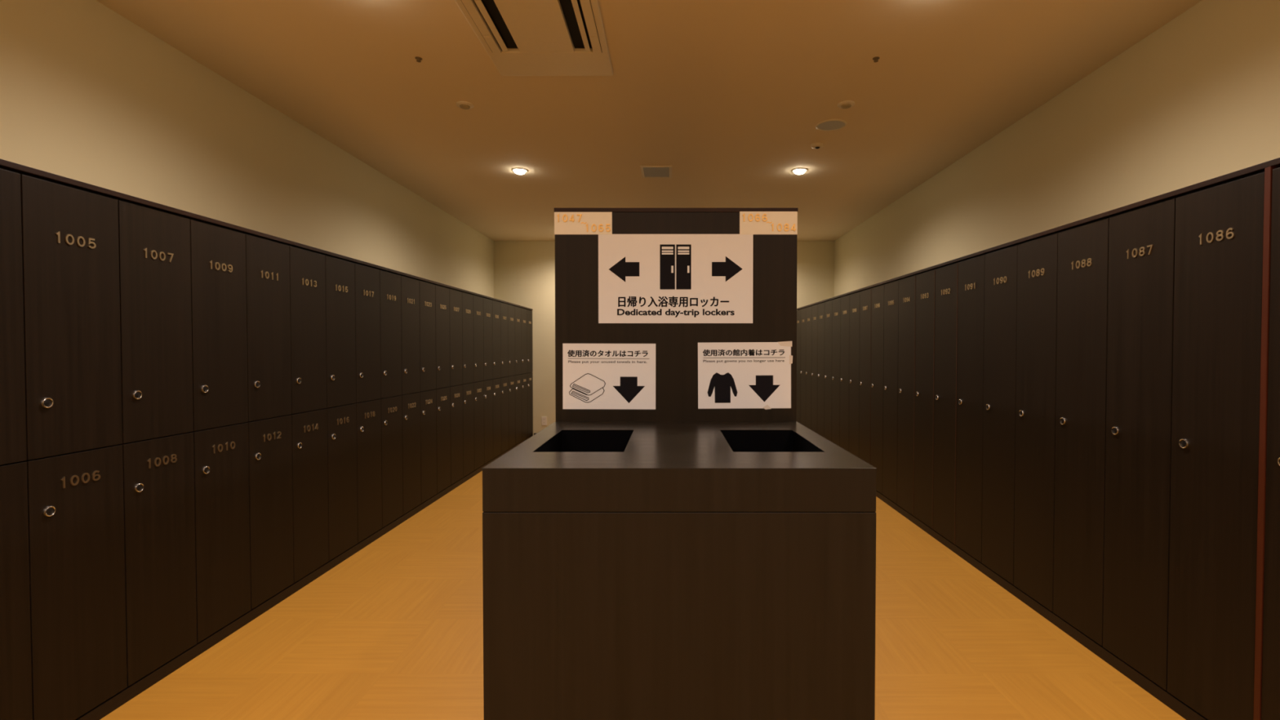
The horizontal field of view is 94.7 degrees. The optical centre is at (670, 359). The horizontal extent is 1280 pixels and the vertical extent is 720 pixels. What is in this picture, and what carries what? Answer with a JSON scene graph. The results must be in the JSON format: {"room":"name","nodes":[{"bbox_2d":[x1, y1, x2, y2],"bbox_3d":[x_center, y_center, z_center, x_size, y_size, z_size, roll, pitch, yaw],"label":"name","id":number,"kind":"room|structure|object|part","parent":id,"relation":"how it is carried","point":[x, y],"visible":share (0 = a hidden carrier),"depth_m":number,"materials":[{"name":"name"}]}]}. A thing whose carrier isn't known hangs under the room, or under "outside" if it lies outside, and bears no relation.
{"room":"changing room","nodes":[
{"label":"changing room","id":0,"kind":"room"},
{"bbox_2d":[0,0,493,297],"bbox_3d":[-2.455,-0.152,1.812,0.100,2.680,12.430,0,1,0],"label":"wall","id":1,"kind":"structure","parent":0,"point":[88,95],"depth_m":2.93,"materials":[{"name":"beige paint"}]},
{"bbox_2d":[519,306,527,373],"bbox_3d":[-2.137,-0.246,7.561,0.530,0.843,0.299,0,1,0],"label":"locker","id":2,"kind":"object","parent":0,"point":[523,311],"visible":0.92,"depth_m":7.57,"materials":[{"name":"brown wood"}]},
{"bbox_2d":[100,471,1186,719],"bbox_3d":[-0.090,1.238,1.841,4.830,0.100,12.630,0,1,0],"label":"floor","id":3,"kind":"structure","parent":0,"point":[393,630],"depth_m":2.41,"materials":[{"name":"wood"}]},
{"bbox_2d":[188,422,250,643],"bbox_3d":[-2.137,0.704,2.479,0.530,0.849,0.299,0,1,0],"label":"locker","id":4,"kind":"object","parent":3,"relation":"on","point":[220,454],"visible":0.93,"depth_m":2.46,"materials":[{"name":"brown wood"}]},
{"bbox_2d":[184,217,248,431],"bbox_3d":[-2.137,-0.142,2.462,0.530,0.843,0.299,0,1,0],"label":"locker","id":5,"kind":"object","parent":4,"relation":"on","point":[217,253],"visible":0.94,"depth_m":2.45,"materials":[{"name":"brown wood"}]},
{"bbox_2d":[244,414,293,609],"bbox_3d":[-2.137,0.698,2.779,0.530,0.849,0.299,0,1,0],"label":"locker","id":6,"kind":"object","parent":3,"relation":"on","point":[269,439],"visible":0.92,"depth_m":2.77,"materials":[{"name":"brown wood"}]},
{"bbox_2d":[240,231,291,421],"bbox_3d":[-2.137,-0.148,2.762,0.530,0.843,0.299,0,1,0],"label":"locker","id":7,"kind":"object","parent":6,"relation":"on","point":[267,260],"visible":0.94,"depth_m":2.74,"materials":[{"name":"brown wood"}]},
{"bbox_2d":[75,434,533,719],"bbox_3d":[-2.140,1.106,4.737,0.519,0.046,6.600,0,1,0],"label":"plinth","id":8,"kind":"object","parent":3,"relation":"on","point":[105,708],"visible":0.25,"depth_m":2.58,"materials":[{"name":"brown wood"}]},
{"bbox_2d":[0,461,32,719],"bbox_3d":[-2.137,0.723,1.579,0.530,0.849,0.299,0,1,0],"label":"locker","id":9,"kind":"object","parent":8,"relation":"on","point":[15,670],"visible":0.97,"depth_m":1.69,"materials":[{"name":"brown wood"}]},
{"bbox_2d":[0,167,26,465],"bbox_3d":[-2.137,-0.123,1.562,0.530,0.843,0.299,0,1,0],"label":"locker","id":10,"kind":"object","parent":9,"relation":"on","point":[12,379],"visible":1,"depth_m":1.68,"materials":[{"name":"brown wood"}]},
{"bbox_2d":[20,444,127,719],"bbox_3d":[-2.137,0.716,1.879,0.530,0.849,0.299,0,1,0],"label":"locker","id":11,"kind":"object","parent":8,"relation":"on","point":[76,508],"visible":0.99,"depth_m":1.86,"materials":[{"name":"brown wood"}]},
{"bbox_2d":[13,170,122,460],"bbox_3d":[-2.137,-0.130,1.862,0.530,0.843,0.299,0,1,0],"label":"locker","id":12,"kind":"object","parent":11,"relation":"on","point":[70,251],"visible":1,"depth_m":1.84,"materials":[{"name":"brown wood"}]},
{"bbox_2d":[0,159,533,310],"bbox_3d":[-2.139,-0.618,4.706,0.525,0.017,6.608,0,1,0],"label":"board","id":13,"kind":"object","parent":12,"relation":"on","point":[3,163],"visible":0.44,"depth_m":2.29,"materials":[{"name":"brown wood"}]},
{"bbox_2d":[117,431,196,686],"bbox_3d":[-2.137,0.710,2.179,0.530,0.849,0.299,0,1,0],"label":"locker","id":14,"kind":"object","parent":8,"relation":"on","point":[158,473],"visible":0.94,"depth_m":2.16,"materials":[{"name":"brown wood"}]},
{"bbox_2d":[111,197,193,443],"bbox_3d":[-2.137,-0.136,2.162,0.530,0.843,0.299,0,1,0],"label":"locker","id":15,"kind":"object","parent":14,"relation":"on","point":[154,244],"visible":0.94,"depth_m":2.14,"materials":[{"name":"brown wood"}]},
{"bbox_2d":[290,408,328,582],"bbox_3d":[-2.137,0.692,3.079,0.530,0.849,0.299,0,1,0],"label":"locker","id":16,"kind":"object","parent":3,"relation":"on","point":[308,428],"visible":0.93,"depth_m":3.06,"materials":[{"name":"brown wood"}]},
{"bbox_2d":[284,244,326,413],"bbox_3d":[-2.137,-0.154,3.062,0.530,0.843,0.299,0,1,0],"label":"locker","id":17,"kind":"object","parent":16,"relation":"on","point":[307,268],"visible":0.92,"depth_m":3.05,"materials":[{"name":"brown wood"}]},
{"bbox_2d":[323,403,357,560],"bbox_3d":[-2.137,0.686,3.379,0.530,0.849,0.299,0,1,0],"label":"locker","id":18,"kind":"object","parent":3,"relation":"on","point":[341,420],"visible":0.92,"depth_m":3.36,"materials":[{"name":"brown wood"}]},
{"bbox_2d":[321,253,355,408],"bbox_3d":[-2.137,-0.160,3.361,0.530,0.843,0.299,0,1,0],"label":"locker","id":19,"kind":"object","parent":18,"relation":"on","point":[340,274],"visible":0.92,"depth_m":3.35,"materials":[{"name":"brown wood"}]},
{"bbox_2d":[355,399,382,542],"bbox_3d":[-2.137,0.680,3.679,0.530,0.849,0.299,0,1,0],"label":"locker","id":20,"kind":"object","parent":3,"relation":"on","point":[368,413],"visible":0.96,"depth_m":3.67,"materials":[{"name":"brown wood"}]},
{"bbox_2d":[351,262,381,402],"bbox_3d":[-2.137,-0.166,3.661,0.530,0.843,0.299,0,1,0],"label":"locker","id":21,"kind":"object","parent":20,"relation":"on","point":[367,312],"visible":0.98,"depth_m":3.65,"materials":[{"name":"brown wood"}]},
{"bbox_2d":[379,395,403,528],"bbox_3d":[-2.137,0.674,3.979,0.530,0.849,0.299,0,1,0],"label":"locker","id":22,"kind":"object","parent":3,"relation":"on","point":[391,406],"visible":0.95,"depth_m":3.97,"materials":[{"name":"brown wood"}]},
{"bbox_2d":[376,268,401,398],"bbox_3d":[-2.137,-0.172,3.961,0.530,0.843,0.299,0,1,0],"label":"locker","id":23,"kind":"object","parent":22,"relation":"on","point":[389,282],"visible":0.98,"depth_m":3.95,"materials":[{"name":"brown wood"}]},
{"bbox_2d":[401,392,421,514],"bbox_3d":[-2.137,0.667,4.279,0.530,0.849,0.299,0,1,0],"label":"locker","id":24,"kind":"object","parent":3,"relation":"on","point":[411,460],"visible":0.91,"depth_m":4.27,"materials":[{"name":"brown wood"}]},
{"bbox_2d":[397,274,420,395],"bbox_3d":[-2.137,-0.178,4.261,0.530,0.843,0.299,0,1,0],"label":"locker","id":25,"kind":"object","parent":24,"relation":"on","point":[410,287],"visible":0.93,"depth_m":4.25,"materials":[{"name":"brown wood"}]},
{"bbox_2d":[417,389,436,503],"bbox_3d":[-2.137,0.661,4.578,0.530,0.849,0.299,0,1,0],"label":"locker","id":26,"kind":"object","parent":3,"relation":"on","point":[428,397],"visible":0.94,"depth_m":4.56,"materials":[{"name":"brown wood"}]},
{"bbox_2d":[416,279,435,391],"bbox_3d":[-2.137,-0.184,4.561,0.530,0.843,0.299,0,1,0],"label":"locker","id":27,"kind":"object","parent":26,"relation":"on","point":[427,290],"visible":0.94,"depth_m":4.54,"materials":[{"name":"brown wood"}]},
{"bbox_2d":[435,386,450,493],"bbox_3d":[-2.137,0.655,4.878,0.530,0.849,0.299,0,1,0],"label":"locker","id":28,"kind":"object","parent":3,"relation":"on","point":[442,395],"visible":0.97,"depth_m":4.87,"materials":[{"name":"brown wood"}]},
{"bbox_2d":[433,284,449,388],"bbox_3d":[-2.137,-0.191,4.861,0.530,0.843,0.299,0,1,0],"label":"locker","id":29,"kind":"object","parent":28,"relation":"on","point":[442,293],"visible":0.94,"depth_m":4.86,"materials":[{"name":"brown wood"}]},
{"bbox_2d":[449,384,463,484],"bbox_3d":[-2.137,0.649,5.178,0.530,0.849,0.299,0,1,0],"label":"locker","id":30,"kind":"object","parent":3,"relation":"on","point":[456,391],"visible":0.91,"depth_m":5.17,"materials":[{"name":"brown wood"}]},
{"bbox_2d":[448,288,462,386],"bbox_3d":[-2.137,-0.197,5.161,0.530,0.843,0.299,0,1,0],"label":"locker","id":31,"kind":"object","parent":30,"relation":"on","point":[455,296],"visible":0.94,"depth_m":5.15,"materials":[{"name":"brown wood"}]},
{"bbox_2d":[462,382,474,476],"bbox_3d":[-2.137,0.643,5.478,0.530,0.849,0.299,0,1,0],"label":"locker","id":32,"kind":"object","parent":3,"relation":"on","point":[468,388],"visible":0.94,"depth_m":5.46,"materials":[{"name":"brown wood"}]},
{"bbox_2d":[460,291,473,384],"bbox_3d":[-2.137,-0.203,5.461,0.530,0.843,0.299,0,1,0],"label":"locker","id":33,"kind":"object","parent":32,"relation":"on","point":[467,299],"visible":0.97,"depth_m":5.46,"materials":[{"name":"brown wood"}]},
{"bbox_2d":[473,381,484,470],"bbox_3d":[-2.137,0.637,5.778,0.530,0.849,0.299,0,1,0],"label":"locker","id":34,"kind":"object","parent":3,"relation":"on","point":[478,387],"visible":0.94,"depth_m":5.76,"materials":[{"name":"brown wood"}]},
{"bbox_2d":[471,293,484,382],"bbox_3d":[-2.137,-0.209,5.761,0.530,0.843,0.299,0,1,0],"label":"locker","id":35,"kind":"object","parent":34,"relation":"on","point":[478,375],"visible":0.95,"depth_m":5.74,"materials":[{"name":"brown wood"}]},
{"bbox_2d":[482,379,493,464],"bbox_3d":[-2.137,0.631,6.078,0.530,0.849,0.299,0,1,0],"label":"locker","id":36,"kind":"object","parent":3,"relation":"on","point":[488,384],"visible":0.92,"depth_m":6.08,"materials":[{"name":"brown wood"}]},
{"bbox_2d":[482,297,493,380],"bbox_3d":[-2.137,-0.215,6.061,0.530,0.843,0.299,0,1,0],"label":"locker","id":37,"kind":"object","parent":36,"relation":"on","point":[487,303],"visible":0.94,"depth_m":6.05,"materials":[{"name":"brown wood"}]},
{"bbox_2d":[492,377,501,458],"bbox_3d":[-2.137,0.625,6.378,0.530,0.849,0.299,0,1,0],"label":"locker","id":38,"kind":"object","parent":3,"relation":"on","point":[496,382],"visible":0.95,"depth_m":6.36,"materials":[{"name":"brown wood"}]},
{"bbox_2d":[491,299,501,378],"bbox_3d":[-2.137,-0.221,6.361,0.530,0.843,0.299,0,1,0],"label":"locker","id":39,"kind":"object","parent":38,"relation":"on","point":[496,362],"visible":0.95,"depth_m":6.36,"materials":[{"name":"brown wood"}]},
{"bbox_2d":[501,376,508,453],"bbox_3d":[-2.137,0.619,6.678,0.530,0.849,0.299,0,1,0],"label":"locker","id":40,"kind":"object","parent":3,"relation":"on","point":[504,380],"visible":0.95,"depth_m":6.67,"materials":[{"name":"brown wood"}]},
{"bbox_2d":[500,302,508,377],"bbox_3d":[-2.137,-0.227,6.661,0.530,0.843,0.299,0,1,0],"label":"locker","id":41,"kind":"object","parent":40,"relation":"on","point":[504,307],"visible":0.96,"depth_m":6.64,"materials":[{"name":"brown wood"}]},
{"bbox_2d":[508,375,515,448],"bbox_3d":[-2.137,0.612,6.978,0.530,0.849,0.299,0,1,0],"label":"locker","id":42,"kind":"object","parent":3,"relation":"on","point":[512,429],"visible":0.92,"depth_m":6.98,"materials":[{"name":"brown wood"}]},
{"bbox_2d":[506,303,515,376],"bbox_3d":[-2.137,-0.233,6.961,0.530,0.843,0.299,0,1,0],"label":"locker","id":43,"kind":"object","parent":42,"relation":"on","point":[511,308],"visible":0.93,"depth_m":6.95,"materials":[{"name":"brown wood"}]},
{"bbox_2d":[515,374,521,444],"bbox_3d":[-2.137,0.606,7.278,0.530,0.849,0.299,0,1,0],"label":"locker","id":44,"kind":"object","parent":3,"relation":"on","point":[517,377],"visible":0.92,"depth_m":7.28,"materials":[{"name":"brown wood"}]},
{"bbox_2d":[513,305,521,374],"bbox_3d":[-2.137,-0.239,7.261,0.530,0.843,0.299,0,1,0],"label":"locker","id":45,"kind":"object","parent":44,"relation":"on","point":[517,310],"visible":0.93,"depth_m":7.24,"materials":[{"name":"brown wood"}]},
{"bbox_2d":[520,373,527,440],"bbox_3d":[-2.137,0.600,7.578,0.530,0.849,0.299,0,1,0],"label":"locker","id":46,"kind":"object","parent":3,"relation":"on","point":[524,376],"visible":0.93,"depth_m":7.57,"materials":[{"name":"brown wood"}]},
{"bbox_2d":[527,372,533,437],"bbox_3d":[-2.137,0.594,7.878,0.530,0.849,0.299,0,1,0],"label":"locker","id":47,"kind":"object","parent":3,"relation":"on","point":[530,375],"visible":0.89,"depth_m":7.88,"materials":[{"name":"brown wood"}]},
{"bbox_2d":[527,309,533,373],"bbox_3d":[-2.137,-0.252,7.861,0.530,0.843,0.299,0,1,0],"label":"locker","id":48,"kind":"object","parent":47,"relation":"on","point":[530,369],"visible":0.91,"depth_m":7.87,"materials":[{"name":"brown wood"}]},
{"bbox_2d":[482,421,876,719],"bbox_3d":[0.017,0.699,1.531,0.774,0.989,0.735,0,1,0],"label":"counter","id":49,"kind":"object","parent":3,"relation":"on","point":[632,570],"depth_m":1.16,"materials":[{"name":"brown wood"}]},
{"bbox_2d":[554,208,798,421],"bbox_3d":[0.017,0.292,4.759,0.778,1.672,5.735,0,1,0],"label":"partition panel","id":50,"kind":"object","parent":49,"relation":"on","point":[576,255],"visible":0.09,"depth_m":1.89,"materials":[{"name":"brown wood"}]},
{"bbox_2d":[554,212,612,234],"bbox_3d":[-0.279,-0.436,1.876,0.184,0.071,0.005,0,1,0],"label":"number card","id":51,"kind":"object","parent":50,"relation":"attached to","point":[565,223],"visible":1,"depth_m":1.88,"materials":[{"name":"white paper"}]},
{"bbox_2d":[562,343,655,409],"bbox_3d":[-0.197,0.053,1.887,0.299,0.213,0.002,0,1,0],"label":"notice","id":52,"kind":"object","parent":50,"relation":"attached to","point":[595,375],"visible":1,"depth_m":1.89,"materials":[{"name":"paper"}]},
{"bbox_2d":[598,234,753,323],"bbox_3d":[0.016,-0.260,1.881,0.494,0.284,0.002,0,1,0],"label":"direction sign","id":53,"kind":"object","parent":50,"relation":"attached to","point":[643,278],"visible":1,"depth_m":1.88,"materials":[{"name":"paper"}]},
{"bbox_3d":[0.017,-0.537,4.742,0.778,0.013,5.735,0,1,0],"label":"panel","id":54,"kind":"part","parent":50,"relation":"part of","materials":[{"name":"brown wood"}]},
{"bbox_2d":[697,341,792,409],"bbox_3d":[0.239,0.049,1.887,0.305,0.222,0.002,0,1,0],"label":"notice","id":55,"kind":"object","parent":50,"relation":"attached to","point":[731,375],"visible":1,"depth_m":1.89,"materials":[{"name":"paper"}]},
{"bbox_2d":[739,211,797,234],"bbox_3d":[0.312,-0.437,1.876,0.184,0.073,0.005,0,1,0],"label":"number card","id":56,"kind":"object","parent":50,"relation":"attached to","point":[750,222],"visible":1,"depth_m":1.88,"materials":[{"name":"white paper"}]},
{"bbox_3d":[0.017,0.750,1.175,0.774,0.902,0.020,0,1,0],"label":"panel","id":57,"kind":"part","parent":49,"relation":"part of","materials":[{"name":"brown wood"}]},
{"bbox_2d":[482,421,876,468],"bbox_3d":[0.017,0.205,1.521,0.774,0.002,0.735,0,1,0],"label":"countertop","id":58,"kind":"structure","parent":49,"relation":"on","point":[651,444],"depth_m":1.32,"materials":[{"name":"brown wood"}]},
{"bbox_2d":[796,308,802,422],"bbox_3d":[1.956,0.173,7.845,0.533,1.692,0.299,0,1,0],"label":"locker","id":59,"kind":"object","parent":3,"relation":"on","point":[798,312],"visible":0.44,"depth_m":7.79,"materials":[{"name":"brown wood"}]},
{"bbox_2d":[800,306,807,426],"bbox_3d":[1.956,0.179,7.545,0.533,1.692,0.299,0,1,0],"label":"locker","id":60,"kind":"object","parent":3,"relation":"on","point":[802,387],"visible":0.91,"depth_m":7.55,"materials":[{"name":"brown wood"}]},
{"bbox_2d":[805,305,813,430],"bbox_3d":[1.956,0.185,7.245,0.533,1.692,0.299,0,1,0],"label":"locker","id":61,"kind":"object","parent":3,"relation":"on","point":[808,310],"visible":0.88,"depth_m":7.24,"materials":[{"name":"brown wood"}]},
{"bbox_2d":[811,303,818,433],"bbox_3d":[1.956,0.192,6.945,0.533,1.692,0.299,0,1,0],"label":"locker","id":62,"kind":"object","parent":3,"relation":"on","point":[815,308],"visible":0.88,"depth_m":6.95,"materials":[{"name":"brown wood"}]},
{"bbox_2d":[817,301,826,437],"bbox_3d":[1.956,0.198,6.645,0.533,1.692,0.299,0,1,0],"label":"locker","id":63,"kind":"object","parent":3,"relation":"on","point":[820,399],"visible":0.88,"depth_m":6.65,"materials":[{"name":"brown wood"}]},
{"bbox_2d":[824,299,832,441],"bbox_3d":[1.956,0.204,6.346,0.533,1.692,0.299,0,1,0],"label":"locker","id":64,"kind":"object","parent":3,"relation":"on","point":[828,304],"visible":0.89,"depth_m":6.34,"materials":[{"name":"brown wood"}]},
{"bbox_2d":[831,297,840,446],"bbox_3d":[1.956,0.210,6.045,0.533,1.692,0.299,0,1,0],"label":"locker","id":65,"kind":"object","parent":3,"relation":"on","point":[836,318],"visible":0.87,"depth_m":6.03,"materials":[{"name":"brown wood"}]},
{"bbox_2d":[840,293,852,451],"bbox_3d":[1.956,0.216,5.746,0.533,1.692,0.299,0,1,0],"label":"locker","id":66,"kind":"object","parent":3,"relation":"on","point":[845,300],"visible":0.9,"depth_m":5.74,"materials":[{"name":"brown wood"}]},
{"bbox_2d":[848,290,862,457],"bbox_3d":[1.956,0.222,5.446,0.533,1.692,0.299,0,1,0],"label":"locker","id":67,"kind":"object","parent":3,"relation":"on","point":[854,353],"visible":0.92,"depth_m":5.44,"materials":[{"name":"brown wood"}]},
{"bbox_2d":[858,287,873,464],"bbox_3d":[1.956,0.228,5.145,0.533,1.692,0.301,0,1,0],"label":"locker","id":68,"kind":"object","parent":3,"relation":"on","point":[864,295],"visible":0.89,"depth_m":5.14,"materials":[{"name":"brown wood"}]},
{"bbox_2d":[870,283,886,493],"bbox_3d":[1.956,0.234,4.846,0.533,1.692,0.299,0,1,0],"label":"locker","id":69,"kind":"object","parent":3,"relation":"on","point":[877,292],"visible":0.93,"depth_m":4.83,"materials":[{"name":"brown wood"}]},
{"bbox_2d":[882,279,901,504],"bbox_3d":[1.956,0.240,4.546,0.533,1.692,0.299,0,1,0],"label":"locker","id":70,"kind":"object","parent":3,"relation":"on","point":[890,356],"visible":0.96,"depth_m":4.53,"materials":[{"name":"brown wood"}]},
{"bbox_2d":[897,274,918,515],"bbox_3d":[1.956,0.246,4.245,0.533,1.692,0.301,0,1,0],"label":"locker","id":71,"kind":"object","parent":3,"relation":"on","point":[906,340],"visible":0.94,"depth_m":4.25,"materials":[{"name":"brown wood"}]},
{"bbox_2d":[913,268,937,528],"bbox_3d":[1.956,0.253,3.945,0.533,1.692,0.301,0,1,0],"label":"locker","id":72,"kind":"object","parent":3,"relation":"on","point":[925,282],"visible":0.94,"depth_m":3.95,"materials":[{"name":"brown wood"}]},
{"bbox_2d":[933,261,961,544],"bbox_3d":[1.956,0.259,3.645,0.533,1.692,0.301,0,1,0],"label":"locker","id":73,"kind":"object","parent":3,"relation":"on","point":[945,277],"visible":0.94,"depth_m":3.64,"materials":[{"name":"brown wood"}]},
{"bbox_2d":[955,253,988,562],"bbox_3d":[1.956,0.265,3.346,0.533,1.692,0.299,0,1,0],"label":"locker","id":74,"kind":"object","parent":3,"relation":"on","point":[971,272],"visible":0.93,"depth_m":3.33,"materials":[{"name":"brown wood"}]},
{"bbox_2d":[982,243,1022,584],"bbox_3d":[1.956,0.271,3.046,0.533,1.692,0.299,0,1,0],"label":"locker","id":75,"kind":"object","parent":3,"relation":"on","point":[1000,265],"visible":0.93,"depth_m":3.03,"materials":[{"name":"brown wood"}]},
{"bbox_2d":[1013,231,1062,612],"bbox_3d":[1.956,0.277,2.746,0.533,1.692,0.299,0,1,0],"label":"locker","id":76,"kind":"object","parent":3,"relation":"on","point":[1037,259],"visible":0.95,"depth_m":2.73,"materials":[{"name":"brown wood"}]},
{"bbox_2d":[875,490,1208,719],"bbox_3d":[1.959,1.106,4.705,0.522,0.046,6.618,0,1,0],"label":"plinth","id":77,"kind":"object","parent":3,"relation":"on","point":[1156,691],"visible":0.08,"depth_m":2.50,"materials":[{"name":"brown wood"}]},
{"bbox_2d":[1053,215,1114,646],"bbox_3d":[1.956,0.283,2.446,0.533,1.692,0.299,0,1,0],"label":"locker","id":78,"kind":"object","parent":3,"relation":"on","point":[1082,280],"visible":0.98,"depth_m":2.44,"materials":[{"name":"brown wood"}]},
{"bbox_2d":[1102,195,1182,690],"bbox_3d":[1.956,0.289,2.146,0.533,1.692,0.299,0,1,0],"label":"locker","id":79,"kind":"object","parent":3,"relation":"on","point":[1141,241],"visible":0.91,"depth_m":2.13,"materials":[{"name":"brown wood"}]},
{"bbox_2d":[1167,170,1264,719],"bbox_3d":[1.956,0.295,1.846,0.533,1.692,0.299,0,1,0],"label":"locker","id":80,"kind":"object","parent":3,"relation":"on","point":[1219,236],"visible":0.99,"depth_m":1.83,"materials":[{"name":"brown wood"}]},
{"bbox_2d":[796,157,1279,310],"bbox_3d":[1.958,-0.617,4.673,0.528,0.017,6.626,0,1,0],"label":"board","id":81,"kind":"object","parent":80,"relation":"on","point":[1257,168],"visible":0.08,"depth_m":2.28,"materials":[{"name":"brown wood"}]},
{"bbox_2d":[1253,166,1279,719],"bbox_3d":[1.710,0.299,1.688,0.032,1.692,0.017,0,1,0],"label":"strip","id":82,"kind":"object","parent":3,"relation":"on","point":[1268,171],"visible":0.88,"depth_m":1.68,"materials":[{"name":"brown wood"}]},
{"bbox_2d":[1261,166,1279,719],"bbox_3d":[1.956,0.302,1.528,0.533,1.692,0.299,0,1,0],"label":"locker","id":83,"kind":"object","parent":3,"relation":"on","point":[1270,696],"visible":1,"depth_m":1.66,"materials":[{"name":"brown wood"}]},
{"bbox_2d":[96,0,1202,240],"bbox_3d":[-0.090,-1.542,1.784,4.830,0.100,12.630,0,1,0],"label":"ceiling","id":84,"kind":"structure","parent":0,"point":[731,95],"depth_m":3.34,"materials":[{"name":"paint"}]},
{"bbox_2d":[414,56,422,62],"bbox_3d":[-1.266,-1.508,2.958,0.034,0.015,0.034,0,1,0],"label":"sprinkler head","id":85,"kind":"object","parent":84,"relation":"attached to","point":[419,59],"visible":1,"depth_m":2.95},
{"bbox_2d":[456,101,473,109],"bbox_3d":[-1.230,-1.515,3.519,0.100,0.024,0.100,0,1,0],"label":"detector","id":86,"kind":"object","parent":84,"relation":"attached to","point":[462,104],"visible":1,"depth_m":3.50,"materials":[{"name":"white plastic"}]},
{"bbox_2d":[511,168,528,174],"bbox_3d":[-1.235,-1.538,4.818,0.128,0.030,0.128,0,1,0],"label":"recessed light","id":87,"kind":"object","parent":84,"relation":"in","point":[517,171],"visible":1,"depth_m":4.79,"materials":[{"name":"white glass"}]},
{"bbox_2d":[454,0,613,75],"bbox_3d":[-0.598,-1.494,2.487,0.590,0.025,1.234,0,1,0],"label":"air conditioner","id":88,"kind":"object","parent":84,"relation":"attached to","point":[521,37],"visible":1,"depth_m":2.71,"materials":[{"name":"white plastic"}]},
{"bbox_3d":[-0.598,-1.494,2.487,0.264,0.022,0.730,0,1,0],"label":"intake panel","id":89,"kind":"part","parent":88,"relation":"part of","materials":[{"name":"white plastic"}]},
{"bbox_2d":[640,165,671,177],"bbox_3d":[-0.117,-1.549,4.849,0.250,0.010,0.310,0,1,0],"label":"ceiling vent","id":90,"kind":"object","parent":84,"relation":"in","point":[647,171],"visible":1,"depth_m":4.84,"materials":[{"name":"white plastic"}]},
{"bbox_2d":[791,168,807,174],"bbox_3d":[1.055,-1.538,4.818,0.128,0.030,0.128,0,1,0],"label":"recessed light","id":91,"kind":"object","parent":84,"relation":"in","point":[797,171],"visible":1,"depth_m":4.79,"materials":[{"name":"white glass"}]},
{"bbox_2d":[810,142,824,149],"bbox_3d":[1.050,-1.527,4.210,0.092,0.029,0.092,0,1,0],"label":"sensor","id":92,"kind":"object","parent":84,"relation":"attached to","point":[816,145],"visible":1,"depth_m":4.18,"materials":[{"name":"white plastic"}]},
{"bbox_2d":[815,119,846,131],"bbox_3d":[1.047,-1.530,3.840,0.196,0.007,0.196,0,1,0],"label":"ceiling speaker","id":93,"kind":"object","parent":84,"relation":"attached to","point":[829,125],"visible":1,"depth_m":3.83,"materials":[{"name":"white plastic"}]},
{"bbox_2d":[837,100,854,108],"bbox_3d":[1.046,-1.515,3.510,0.100,0.024,0.100,0,1,0],"label":"detector","id":94,"kind":"object","parent":84,"relation":"attached to","point":[846,104],"visible":1,"depth_m":3.49,"materials":[{"name":"white plastic"}]},
{"bbox_2d":[872,56,879,62],"bbox_3d":[1.032,-1.508,2.958,0.034,0.015,0.034,0,1,0],"label":"sprinkler head","id":95,"kind":"object","parent":84,"relation":"attached to","point":[875,59],"visible":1,"depth_m":2.95},
{"bbox_2d":[493,240,834,435],"bbox_3d":[-0.090,-0.280,8.076,4.830,2.680,0.100,0,1,0],"label":"wall","id":96,"kind":"structure","parent":0,"point":[524,271],"depth_m":8.01,"materials":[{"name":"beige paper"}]},
{"bbox_2d":[541,416,546,425],"bbox_3d":[-1.728,0.832,8.045,0.070,0.120,0.008,0,1,0],"label":"wall outlet","id":97,"kind":"object","parent":96,"relation":"attached to","point":[544,418],"visible":1,"depth_m":8.04,"materials":[{"name":"white plastic"}]},
{"bbox_2d":[834,0,1279,296],"bbox_3d":[2.275,-0.152,1.812,0.100,2.680,12.430,0,1,0],"label":"wall","id":98,"kind":"structure","parent":0,"point":[1196,100],"depth_m":2.97,"materials":[{"name":"beige paint"}]}
]}

